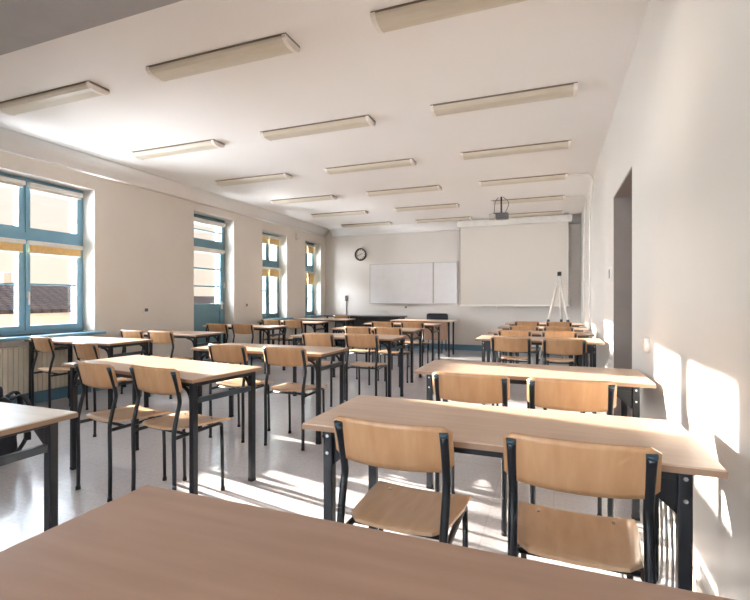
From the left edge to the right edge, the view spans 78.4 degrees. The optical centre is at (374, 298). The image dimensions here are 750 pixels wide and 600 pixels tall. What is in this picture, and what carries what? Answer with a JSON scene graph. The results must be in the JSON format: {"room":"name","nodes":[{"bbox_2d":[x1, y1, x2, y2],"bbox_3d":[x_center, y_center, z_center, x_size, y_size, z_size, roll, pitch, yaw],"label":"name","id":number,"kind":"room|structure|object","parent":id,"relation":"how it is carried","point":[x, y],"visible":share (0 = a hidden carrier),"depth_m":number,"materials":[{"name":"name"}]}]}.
{"room":"classroom","nodes":[
{"label":"classroom","id":0,"kind":"room"},
{"bbox_2d":[0,150,324,359],"bbox_3d":[-3.974,-0.280,5.328,0.430,2.900,14.250,0,0,21],"label":"wall","id":1,"kind":"structure","parent":0,"point":[138,243],"depth_m":6.78,"materials":[{"name":"paint"}]},
{"bbox_2d":[0,172,105,341],"bbox_3d":[-3.881,-0.468,5.195,0.400,1.825,1.550,0,0,21],"label":"window","id":2,"kind":"structure","parent":1,"relation":"in","point":[21,229],"depth_m":5.27,"materials":[{"name":"teal paint"}]},
{"bbox_2d":[0,237,25,251],"bbox_3d":[-4.081,-0.594,4.902,0.060,0.142,0.640,0,0,21],"label":"roller blind","id":3,"kind":"object","parent":2,"relation":"attached to","point":[6,244],"visible":1,"depth_m":5.07,"materials":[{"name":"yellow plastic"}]},
{"bbox_2d":[0,175,25,187],"bbox_3d":[-4.081,-1.292,4.902,0.060,0.077,0.640,0,0,21],"label":"roller blind","id":4,"kind":"object","parent":2,"relation":"attached to","point":[3,179],"visible":1,"depth_m":5.07,"materials":[{"name":"beige fabric"}]},
{"bbox_2d":[27,240,82,256],"bbox_3d":[-3.834,-0.594,5.536,0.060,0.142,0.640,0,0,21],"label":"roller blind","id":5,"kind":"object","parent":2,"relation":"attached to","point":[37,247],"visible":1,"depth_m":5.50,"materials":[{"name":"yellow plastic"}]},
{"bbox_2d":[27,182,82,199],"bbox_3d":[-3.834,-1.292,5.536,0.060,0.077,0.640,0,0,21],"label":"roller blind","id":6,"kind":"object","parent":2,"relation":"attached to","point":[33,186],"visible":1,"depth_m":5.49,"materials":[{"name":"beige fabric"}]},
{"bbox_2d":[8,356,258,404],"bbox_3d":[-3.768,1.105,5.237,0.020,0.130,13.830,0,0,21],"label":"baseboard","id":7,"kind":"structure","parent":1,"relation":"attached to","point":[61,392],"depth_m":5.33,"materials":[{"name":"blue paint"}]},
{"bbox_2d":[0,127,329,236],"bbox_3d":[-2.739,-1.645,7.594,0.230,0.170,8.730,0,0,21],"label":"ceiling beam","id":8,"kind":"structure","parent":1,"relation":"attached to","point":[13,142],"depth_m":6.23,"materials":[{"name":"paint"}]},
{"bbox_2d":[194,214,224,362],"bbox_3d":[-2.942,-0.130,7.968,0.141,2.600,1.000,0,0,21],"label":"door","id":9,"kind":"structure","parent":1,"relation":"in","point":[204,314],"depth_m":8.16,"materials":[{"name":"teal paint"}]},
{"bbox_2d":[261,232,292,320],"bbox_3d":[-2.156,-0.468,9.631,0.400,1.825,1.030,0,0,21],"label":"window","id":10,"kind":"structure","parent":1,"relation":"in","point":[266,262],"depth_m":9.70,"materials":[{"name":"teal paint"}]},
{"bbox_2d":[305,242,323,317],"bbox_3d":[-1.560,-0.468,11.164,0.400,1.825,0.860,0,0,21],"label":"window","id":11,"kind":"structure","parent":1,"relation":"in","point":[309,313],"depth_m":11.29,"materials":[{"name":"teal paint"}]},
{"bbox_2d":[0,0,649,228],"bbox_3d":[-0.927,-1.805,4.143,6.970,0.150,14.250,0,0,21],"label":"ceiling","id":12,"kind":"structure","parent":0,"point":[343,67],"depth_m":3.93,"materials":[{"name":"paint"}]},
{"bbox_2d":[0,80,109,115],"bbox_3d":[-2.796,-1.700,3.945,1.208,0.059,0.190,0,0,21],"label":"ceiling light","id":13,"kind":"object","parent":12,"relation":"attached to","point":[88,89],"visible":1,"depth_m":3.87,"materials":[{"name":"plastic"}]},
{"bbox_2d":[0,0,182,54],"bbox_3d":[-1.751,-1.580,2.258,5.940,0.300,0.500,0,0,21],"label":"beam","id":14,"kind":"structure","parent":12,"relation":"attached to","point":[23,23],"depth_m":2.33,"materials":[{"name":"paint"}]},
{"bbox_2d":[131,139,224,159],"bbox_3d":[-2.278,-1.700,5.277,1.208,0.059,0.190,0,0,21],"label":"ceiling light","id":15,"kind":"object","parent":12,"relation":"attached to","point":[209,144],"visible":1,"depth_m":5.20,"materials":[{"name":"plastic"}]},
{"bbox_2d":[146,32,299,81],"bbox_3d":[-1.109,-1.700,3.289,1.208,0.059,0.190,0,0,21],"label":"ceiling light","id":16,"kind":"object","parent":12,"relation":"attached to","point":[279,44],"visible":1,"depth_m":3.22,"materials":[{"name":"plastic"}]},
{"bbox_2d":[214,173,291,186],"bbox_3d":[-1.760,-1.700,6.610,1.208,0.059,0.190,0,0,21],"label":"ceiling light","id":17,"kind":"object","parent":12,"relation":"attached to","point":[280,176],"visible":1,"depth_m":6.54,"materials":[{"name":"plastic"}]},
{"bbox_2d":[270,195,336,204],"bbox_3d":[-1.242,-1.700,7.943,1.208,0.059,0.190,0,0,21],"label":"ceiling light","id":18,"kind":"object","parent":12,"relation":"attached to","point":[323,197],"visible":1,"depth_m":7.86,"materials":[{"name":"plastic"}]},
{"bbox_2d":[260,115,375,140],"bbox_3d":[-0.591,-1.700,4.622,1.208,0.059,0.190,0,0,21],"label":"ceiling light","id":19,"kind":"object","parent":12,"relation":"attached to","point":[364,120],"visible":1,"depth_m":4.55,"materials":[{"name":"plastic"}]},
{"bbox_2d":[311,210,368,217],"bbox_3d":[-0.723,-1.700,9.276,1.208,0.059,0.190,0,0,21],"label":"ceiling light","id":20,"kind":"object","parent":12,"relation":"attached to","point":[359,212],"visible":1,"depth_m":9.19,"materials":[{"name":"plastic"}]},
{"bbox_2d":[341,222,391,227],"bbox_3d":[-0.205,-1.700,10.609,1.208,0.059,0.190,0,0,21],"label":"ceiling light","id":21,"kind":"object","parent":12,"relation":"attached to","point":[375,223],"visible":1,"depth_m":10.53,"materials":[{"name":"plastic"}]},
{"bbox_2d":[324,158,415,174],"bbox_3d":[-0.073,-1.700,5.954,1.208,0.059,0.190,0,0,21],"label":"ceiling light","id":22,"kind":"object","parent":12,"relation":"attached to","point":[410,161],"visible":1,"depth_m":5.88,"materials":[{"name":"plastic"}]},
{"bbox_2d":[366,185,441,196],"bbox_3d":[0.445,-1.700,7.287,1.208,0.059,0.190,0,0,21],"label":"ceiling light","id":23,"kind":"object","parent":12,"relation":"attached to","point":[433,187],"visible":1,"depth_m":7.21,"materials":[{"name":"plastic"}]},
{"bbox_2d":[394,203,458,211],"bbox_3d":[0.964,-1.700,8.620,1.208,0.059,0.190,0,0,21],"label":"ceiling light","id":24,"kind":"object","parent":12,"relation":"attached to","point":[453,205],"visible":1,"depth_m":8.54,"materials":[{"name":"plastic"}]},
{"bbox_2d":[415,216,471,222],"bbox_3d":[1.482,-1.700,9.953,1.208,0.059,0.190,0,0,21],"label":"ceiling light","id":25,"kind":"object","parent":12,"relation":"attached to","point":[468,217],"visible":1,"depth_m":9.88,"materials":[{"name":"plastic"}]},
{"bbox_2d":[370,0,526,33],"bbox_3d":[0.568,-1.700,2.636,1.208,0.059,0.190,0,0,21],"label":"ceiling light","id":26,"kind":"object","parent":12,"relation":"attached to","point":[418,12],"visible":1,"depth_m":2.70,"materials":[{"name":"plastic"}]},
{"bbox_2d":[489,197,508,219],"bbox_3d":[2.114,-1.542,7.831,0.326,0.375,0.250,0,0,17],"label":"projector","id":27,"kind":"object","parent":12,"relation":"hanging from","point":[502,215],"visible":1,"depth_m":7.77,"materials":[{"name":"grey plastic"}]},
{"bbox_2d":[430,82,577,116],"bbox_3d":[1.086,-1.700,3.969,1.208,0.059,0.190,0,0,21],"label":"ceiling light","id":28,"kind":"object","parent":12,"relation":"attached to","point":[569,89],"visible":1,"depth_m":3.90,"materials":[{"name":"plastic"}]},
{"bbox_2d":[457,213,571,307],"bbox_3d":[2.904,-0.762,9.729,2.340,1.935,0.120,0,0,21],"label":"projection screen","id":29,"kind":"object","parent":12,"relation":"hanging from","point":[513,262],"visible":0.98,"depth_m":9.70,"materials":[{"name":"white fabric"}]},
{"bbox_2d":[460,140,570,159],"bbox_3d":[1.605,-1.700,5.302,1.208,0.059,0.190,0,0,21],"label":"ceiling light","id":30,"kind":"object","parent":12,"relation":"attached to","point":[566,144],"visible":1,"depth_m":5.23,"materials":[{"name":"plastic"}]},
{"bbox_2d":[479,173,567,186],"bbox_3d":[2.123,-1.700,6.635,1.208,0.059,0.190,0,0,21],"label":"ceiling light","id":31,"kind":"object","parent":12,"relation":"attached to","point":[564,176],"visible":1,"depth_m":6.57,"materials":[{"name":"plastic"}]},
{"bbox_2d":[491,195,564,204],"bbox_3d":[2.641,-1.700,7.967,1.208,0.059,0.190,0,0,21],"label":"ceiling light","id":32,"kind":"object","parent":12,"relation":"attached to","point":[559,197],"visible":1,"depth_m":7.89,"materials":[{"name":"plastic"}]},
{"bbox_2d":[509,210,563,216],"bbox_3d":[3.160,-1.700,9.300,1.208,0.059,0.190,0,0,21],"label":"ceiling light","id":33,"kind":"object","parent":12,"relation":"attached to","point":[561,211],"visible":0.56,"depth_m":9.20,"materials":[{"name":"plastic"}]},
{"bbox_2d":[0,345,674,587],"bbox_3d":[-0.927,1.245,4.143,6.970,0.150,14.250,0,0,21],"label":"floor","id":34,"kind":"structure","parent":0,"point":[289,479],"depth_m":3.15,"materials":[{"name":"grey plastic"}]},
{"bbox_2d":[0,386,31,455],"bbox_3d":[-2.747,0.905,3.354,0.360,0.530,0.352,0,0,41],"label":"backpack","id":35,"kind":"object","parent":34,"relation":"on","point":[8,445],"visible":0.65,"depth_m":3.32,"materials":[{"name":"black fabric"}]},
{"bbox_2d":[0,402,77,530],"bbox_3d":[-1.869,0.805,1.789,1.322,0.730,0.522,0,0,21],"label":"table","id":36,"kind":"object","parent":34,"relation":"on","point":[15,419],"visible":0.76,"depth_m":1.76,"materials":[{"name":"laminate"}]},
{"bbox_2d":[0,345,92,395],"bbox_3d":[-3.778,0.843,5.133,0.068,0.655,1.329,0,0,21],"label":"radiator","id":37,"kind":"object","parent":34,"relation":"on","point":[14,361],"visible":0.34,"depth_m":5.00,"materials":[{"name":"beige metal"}]},
{"bbox_2d":[30,336,88,409],"bbox_3d":[-3.256,0.774,4.779,0.392,0.791,0.437,0,0,30],"label":"chair","id":38,"kind":"object","parent":34,"relation":"on","point":[43,344],"visible":0.79,"depth_m":4.63,"materials":[{"name":"brown wood"}]},
{"bbox_2d":[24,336,152,409],"bbox_3d":[-3.105,0.805,4.984,1.282,0.730,0.522,0,0,21],"label":"table","id":39,"kind":"object","parent":34,"relation":"on","point":[104,343],"visible":0.67,"depth_m":4.93,"materials":[{"name":"laminate"}]},
{"bbox_2d":[72,341,131,436],"bbox_3d":[-2.418,0.774,4.151,0.392,0.791,0.437,0,0,32],"label":"chair","id":40,"kind":"object","parent":34,"relation":"on","point":[85,351],"visible":0.33,"depth_m":3.95,"materials":[{"name":"brown wood"}]},
{"bbox_2d":[74,360,172,501],"bbox_3d":[-1.581,0.774,2.904,0.392,0.791,0.437,0,0,30],"label":"chair","id":41,"kind":"object","parent":34,"relation":"on","point":[102,376],"visible":0.94,"depth_m":2.79,"materials":[{"name":"brown wood"}]},
{"bbox_2d":[120,330,166,396],"bbox_3d":[-2.877,0.774,5.750,0.392,0.791,0.437,0,0,25],"label":"chair","id":42,"kind":"object","parent":34,"relation":"on","point":[138,334],"visible":0.3,"depth_m":5.56,"materials":[{"name":"brown wood"}]},
{"bbox_2d":[63,355,261,494],"bbox_3d":[-1.430,0.805,3.056,1.302,0.730,0.542,0,0,29],"label":"table","id":43,"kind":"object","parent":34,"relation":"on","point":[193,374],"visible":0.7,"depth_m":2.94,"materials":[{"name":"laminate"}]},
{"bbox_2d":[147,330,192,398],"bbox_3d":[-2.478,0.774,5.616,0.392,0.791,0.437,0,0,21],"label":"chair","id":44,"kind":"object","parent":34,"relation":"on","point":[160,337],"visible":0.51,"depth_m":5.43,"materials":[{"name":"brown wood"}]},
{"bbox_2d":[119,330,223,386],"bbox_3d":[-2.684,0.805,6.065,1.282,0.730,0.522,0,0,21],"label":"table","id":45,"kind":"object","parent":34,"relation":"on","point":[189,335],"visible":0.39,"depth_m":5.85,"materials":[{"name":"laminate"}]},
{"bbox_2d":[129,364,230,491],"bbox_3d":[-1.153,0.774,2.739,0.392,0.791,0.437,0,0,27],"label":"chair","id":46,"kind":"object","parent":34,"relation":"on","point":[165,381],"visible":0.93,"depth_m":2.63,"materials":[{"name":"brown wood"}]},
{"bbox_2d":[206,323,240,364],"bbox_3d":[-2.340,0.774,7.172,0.392,0.791,0.437,0,0,21],"label":"chair","id":47,"kind":"object","parent":34,"relation":"on","point":[210,327],"visible":0.39,"depth_m":6.97,"materials":[{"name":"brown wood"}]},
{"bbox_2d":[208,344,273,442],"bbox_3d":[-1.156,0.774,3.986,0.392,0.791,0.437,0,0,23],"label":"chair","id":48,"kind":"object","parent":34,"relation":"on","point":[218,352],"visible":0.8,"depth_m":3.83,"materials":[{"name":"brown wood"}]},
{"bbox_2d":[203,324,287,373],"bbox_3d":[-2.119,0.805,7.519,1.282,0.730,0.522,0,0,21],"label":"table","id":49,"kind":"object","parent":34,"relation":"on","point":[267,328],"visible":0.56,"depth_m":7.31,"materials":[{"name":"laminate"}]},
{"bbox_2d":[231,324,265,373],"bbox_3d":[-1.926,0.774,7.076,0.392,0.791,0.437,0,0,21],"label":"chair","id":50,"kind":"object","parent":34,"relation":"on","point":[236,328],"visible":0.54,"depth_m":6.89,"materials":[{"name":"brown wood"}]},
{"bbox_2d":[192,343,348,444],"bbox_3d":[-0.939,0.805,4.126,1.302,0.730,0.532,0,0,21],"label":"table","id":51,"kind":"object","parent":34,"relation":"on","point":[317,353],"visible":0.66,"depth_m":4.06,"materials":[{"name":"laminate"}]},
{"bbox_2d":[262,319,290,361],"bbox_3d":[-1.833,0.774,8.585,0.392,0.791,0.437,0,0,21],"label":"chair","id":52,"kind":"object","parent":34,"relation":"on","point":[264,321],"visible":0.66,"depth_m":8.43,"materials":[{"name":"brown wood"}]},
{"bbox_2d":[257,320,328,360],"bbox_3d":[-1.586,0.805,8.889,1.282,0.730,0.522,0,0,21],"label":"table","id":53,"kind":"object","parent":34,"relation":"on","point":[309,323],"visible":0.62,"depth_m":8.86,"materials":[{"name":"laminate"}]},
{"bbox_2d":[283,320,302,343],"bbox_3d":[-1.405,0.774,8.418,0.392,0.791,0.437,0,0,21],"label":"chair","id":54,"kind":"object","parent":34,"relation":"on","point":[290,323],"visible":0.45,"depth_m":8.23,"materials":[{"name":"brown wood"}]},
{"bbox_2d":[263,346,327,450],"bbox_3d":[-0.646,0.774,3.788,0.392,0.791,0.437,0,0,21],"label":"chair","id":55,"kind":"object","parent":34,"relation":"on","point":[278,356],"visible":0.92,"depth_m":3.64,"materials":[{"name":"brown wood"}]},
{"bbox_2d":[302,333,345,406],"bbox_3d":[-0.564,0.774,5.226,0.392,0.791,0.437,0,0,21],"label":"chair","id":56,"kind":"object","parent":34,"relation":"on","point":[309,339],"visible":0.55,"depth_m":5.04,"materials":[{"name":"brown wood"}]},
{"bbox_2d":[293,318,355,353],"bbox_3d":[-1.115,0.805,10.101,1.282,0.730,0.522,0,0,21],"label":"table","id":57,"kind":"object","parent":34,"relation":"on","point":[340,320],"visible":0.52,"depth_m":9.94,"materials":[{"name":"laminate"}]},
{"bbox_2d":[289,332,406,396],"bbox_3d":[-0.322,0.805,5.517,1.302,0.730,0.532,0,0,21],"label":"table","id":58,"kind":"object","parent":34,"relation":"on","point":[383,339],"visible":0.62,"depth_m":5.48,"materials":[{"name":"laminate"}]},
{"bbox_2d":[345,326,379,384],"bbox_3d":[-0.168,0.774,6.467,0.392,0.791,0.437,0,0,21],"label":"chair","id":59,"kind":"object","parent":34,"relation":"on","point":[348,329],"visible":0.58,"depth_m":6.31,"materials":[{"name":"brown wood"}]},
{"bbox_2d":[324,315,406,350],"bbox_3d":[-0.225,0.782,10.871,1.900,0.775,0.560,0,0,21],"label":"table","id":60,"kind":"object","parent":34,"relation":"on","point":[360,319],"visible":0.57,"depth_m":10.97,"materials":[{"name":"wood"}]},
{"bbox_2d":[345,333,387,400],"bbox_3d":[-0.082,0.774,5.125,0.392,0.791,0.437,0,0,20],"label":"chair","id":61,"kind":"object","parent":34,"relation":"on","point":[351,340],"visible":0.94,"depth_m":4.97,"materials":[{"name":"brown wood"}]},
{"bbox_2d":[0,485,734,599],"bbox_3d":[-0.030,0.805,0.613,1.302,0.730,0.522,0,0,21],"label":"table","id":62,"kind":"object","parent":34,"relation":"on","point":[148,542],"visible":1,"depth_m":0.76,"materials":[{"name":"brown laminate"}]},
{"bbox_2d":[330,326,423,382],"bbox_3d":[0.031,0.805,6.839,1.302,0.730,0.532,0,0,21],"label":"table","id":63,"kind":"object","parent":34,"relation":"on","point":[405,331],"visible":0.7,"depth_m":6.76,"materials":[{"name":"laminate"}]},
{"bbox_2d":[371,321,399,369],"bbox_3d":[0.191,0.774,7.830,0.392,0.791,0.437,0,0,21],"label":"chair","id":64,"kind":"object","parent":34,"relation":"on","point":[374,323],"visible":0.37,"depth_m":7.66,"materials":[{"name":"brown wood"}]},
{"bbox_2d":[374,327,408,387],"bbox_3d":[0.238,0.774,6.309,0.392,0.791,0.437,0,0,21],"label":"chair","id":65,"kind":"object","parent":34,"relation":"on","point":[377,330],"visible":0.65,"depth_m":6.15,"materials":[{"name":"brown wood"}]},
{"bbox_2d":[333,416,471,546],"bbox_3d":[0.118,0.774,1.603,0.392,0.791,0.437,0,0,22],"label":"chair","id":66,"kind":"object","parent":34,"relation":"on","point":[393,446],"visible":0.87,"depth_m":1.46,"materials":[{"name":"brown wood"}]},
{"bbox_2d":[363,322,441,361],"bbox_3d":[0.493,0.805,8.193,1.302,0.730,0.532,0,0,21],"label":"table","id":67,"kind":"object","parent":34,"relation":"on","point":[396,324],"visible":0.52,"depth_m":8.15,"materials":[{"name":"laminate"}]},
{"bbox_2d":[401,322,428,366],"bbox_3d":[0.675,0.774,7.641,0.392,0.791,0.437,0,0,21],"label":"chair","id":68,"kind":"object","parent":34,"relation":"on","point":[403,324],"visible":0.61,"depth_m":7.47,"materials":[{"name":"brown wood"}]},
{"bbox_2d":[390,319,456,356],"bbox_3d":[1.022,0.809,9.635,1.300,0.722,0.560,0,0,21],"label":"desk","id":69,"kind":"object","parent":34,"relation":"on","point":[445,327],"visible":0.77,"depth_m":9.33,"materials":[{"name":"laminate"}]},
{"bbox_2d":[423,313,447,352],"bbox_3d":[1.320,0.750,10.098,0.480,0.841,0.460,0,0,21],"label":"office chair","id":70,"kind":"object","parent":34,"relation":"on","point":[430,316],"visible":0.35,"depth_m":10.24,"materials":[{"name":"black fabric"}]},
{"bbox_2d":[432,371,509,536],"bbox_3d":[0.554,0.774,2.517,0.392,0.791,0.437,0,0,22],"label":"chair","id":71,"kind":"object","parent":34,"relation":"on","point":[459,387],"visible":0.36,"depth_m":2.32,"materials":[{"name":"brown wood"}]},
{"bbox_2d":[490,336,531,408],"bbox_3d":[1.416,0.774,4.746,0.392,0.791,0.437,0,0,21],"label":"chair","id":72,"kind":"object","parent":34,"relation":"on","point":[503,344],"visible":0.44,"depth_m":4.55,"materials":[{"name":"brown wood"}]},
{"bbox_2d":[302,395,727,590],"bbox_3d":[0.416,0.805,1.643,1.247,0.730,0.517,0,0,21],"label":"table","id":73,"kind":"object","parent":34,"relation":"on","point":[477,429],"visible":0.69,"depth_m":1.56,"materials":[{"name":"laminate"}]},
{"bbox_2d":[498,330,531,363],"bbox_3d":[1.742,0.774,5.692,0.392,0.791,0.437,0,0,21],"label":"chair","id":74,"kind":"object","parent":34,"relation":"on","point":[500,332],"visible":0.5,"depth_m":5.54,"materials":[{"name":"brown wood"}]},
{"bbox_2d":[509,326,538,364],"bbox_3d":[2.151,0.774,6.606,0.392,0.791,0.437,0,0,21],"label":"chair","id":75,"kind":"object","parent":34,"relation":"on","point":[533,328],"visible":0.37,"depth_m":6.41,"materials":[{"name":"brown wood"}]},
{"bbox_2d":[414,360,655,520],"bbox_3d":[0.941,0.805,2.848,1.292,0.730,0.532,0,0,21],"label":"table","id":76,"kind":"object","parent":34,"relation":"on","point":[629,382],"visible":0.69,"depth_m":2.74,"materials":[{"name":"laminate"}]},
{"bbox_2d":[475,335,603,413],"bbox_3d":[1.795,0.805,5.085,1.282,0.730,0.502,0,0,21],"label":"table","id":77,"kind":"object","parent":34,"relation":"on","point":[591,342],"visible":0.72,"depth_m":5.07,"materials":[{"name":"laminate"}]},
{"bbox_2d":[488,330,594,366],"bbox_3d":[2.187,0.805,6.092,1.282,0.730,0.502,0,0,21],"label":"table","id":78,"kind":"object","parent":34,"relation":"on","point":[495,332],"visible":0.37,"depth_m":5.92,"materials":[{"name":"laminate"}]},
{"bbox_2d":[498,325,588,366],"bbox_3d":[2.585,0.805,7.117,1.282,0.730,0.502,0,0,21],"label":"table","id":79,"kind":"object","parent":34,"relation":"on","point":[503,327],"visible":0.34,"depth_m":7.06,"materials":[{"name":"laminate"}]},
{"bbox_2d":[539,272,573,360],"bbox_3d":[3.396,0.330,8.716,0.617,1.680,0.483,0,0,-6],"label":"easel","id":80,"kind":"object","parent":34,"relation":"on","point":[559,281],"visible":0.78,"depth_m":8.67,"materials":[{"name":"white wood"}]},
{"bbox_2d":[541,331,577,365],"bbox_3d":[2.208,0.774,5.511,0.392,0.791,0.437,0,0,21],"label":"chair","id":81,"kind":"object","parent":34,"relation":"on","point":[544,333],"visible":0.56,"depth_m":5.35,"materials":[{"name":"brown wood"}]},
{"bbox_2d":[542,338,586,412],"bbox_3d":[1.851,0.774,4.512,0.392,0.791,0.437,0,0,21],"label":"chair","id":82,"kind":"object","parent":34,"relation":"on","point":[549,346],"visible":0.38,"depth_m":4.33,"materials":[{"name":"brown wood"}]},
{"bbox_2d":[527,377,616,516],"bbox_3d":[0.986,0.774,2.349,0.392,0.791,0.437,0,0,19],"label":"chair","id":83,"kind":"object","parent":34,"relation":"on","point":[556,394],"visible":0.34,"depth_m":2.16,"materials":[{"name":"brown wood"}]},
{"bbox_2d":[503,432,661,583],"bbox_3d":[0.620,0.774,1.418,0.392,0.791,0.437,0,0,22],"label":"chair","id":84,"kind":"object","parent":34,"relation":"on","point":[613,544],"visible":0.91,"depth_m":1.27,"materials":[{"name":"brown wood"}]},
{"bbox_2d":[325,224,580,346],"bbox_3d":[1.540,-0.280,10.721,5.940,2.900,0.200,0,0,21],"label":"wall","id":85,"kind":"structure","parent":0,"point":[349,276],"depth_m":10.81,"materials":[{"name":"paint"}]},
{"bbox_2d":[370,262,456,303],"bbox_3d":[0.867,-0.356,10.838,2.144,0.972,0.065,0,0,21],"label":"whiteboard","id":86,"kind":"object","parent":85,"relation":"attached to","point":[431,282],"visible":1,"depth_m":10.82,"materials":[{"name":"plastic"}]},
{"bbox_2d":[335,341,541,353],"bbox_3d":[1.491,1.105,10.622,5.920,0.130,0.020,0,0,21],"label":"baseboard","id":87,"kind":"structure","parent":85,"relation":"attached to","point":[456,346],"depth_m":10.48,"materials":[{"name":"blue paint"}]},
{"bbox_2d":[329,214,580,236],"bbox_3d":[1.556,-1.645,10.484,5.740,0.170,0.230,0,0,21],"label":"trim","id":88,"kind":"structure","parent":85,"relation":"attached to","point":[576,218],"depth_m":10.88,"materials":[{"name":"paint"}]},
{"bbox_2d":[581,0,749,599],"bbox_3d":[1.995,-0.280,3.006,0.500,2.900,14.250,0,0,21],"label":"wall","id":89,"kind":"structure","parent":0,"point":[680,120],"depth_m":1.86,"materials":[{"name":"paint"}]},
{"bbox_2d":[566,195,586,331],"bbox_3d":[3.594,-0.339,7.943,0.278,2.778,0.837,0,0,44],"label":"cable conduit","id":90,"kind":"object","parent":89,"relation":"attached to","point":[573,195],"visible":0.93,"depth_m":8.30,"materials":[{"name":"white plastic"}]},
{"bbox_2d":[568,173,593,337],"bbox_3d":[3.075,-0.339,6.611,0.278,2.778,0.837,0,0,44],"label":"cable conduit","id":91,"kind":"object","parent":89,"relation":"attached to","point":[582,173],"visible":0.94,"depth_m":6.94,"materials":[{"name":"white plastic"}]},
{"bbox_2d":[614,167,631,416],"bbox_3d":[2.269,0.110,3.704,0.496,2.120,1.110,0,0,21],"label":"doorway","id":92,"kind":"object","parent":89,"relation":"attached to","point":[622,198],"depth_m":4.27,"materials":[{"name":"paint"}]},
{"bbox_2d":[606,411,706,593],"bbox_3d":[1.752,1.120,3.090,0.015,0.100,13.830,0,0,21],"label":"baseboard","id":93,"kind":"structure","parent":89,"relation":"attached to","point":[698,586],"depth_m":1.80,"materials":[{"name":"paint"}]},
{"label":"outside","id":94,"kind":"structure","parent":0,"visible":0},
{"bbox_3d":[-14.783,5.220,30.963,22.000,0.100,41.000,0,0,21],"label":"ground","id":95,"kind":"structure","parent":94,"visible":0},
{"bbox_2d":[0,272,70,326],"bbox_3d":[-16.957,2.020,17.646,10.900,6.300,10.600,0,0,21],"label":"apartment building","id":96,"kind":"structure","parent":95,"relation":"on","point":[48,304],"depth_m":17.33,"materials":[{"name":"tile"}]},
{"bbox_2d":[194,296,269,312],"bbox_3d":[-15.456,2.470,43.027,6.600,5.400,11.600,0,0,21],"label":"outbuilding","id":97,"kind":"structure","parent":95,"relation":"on","point":[197,299],"depth_m":40.73,"materials":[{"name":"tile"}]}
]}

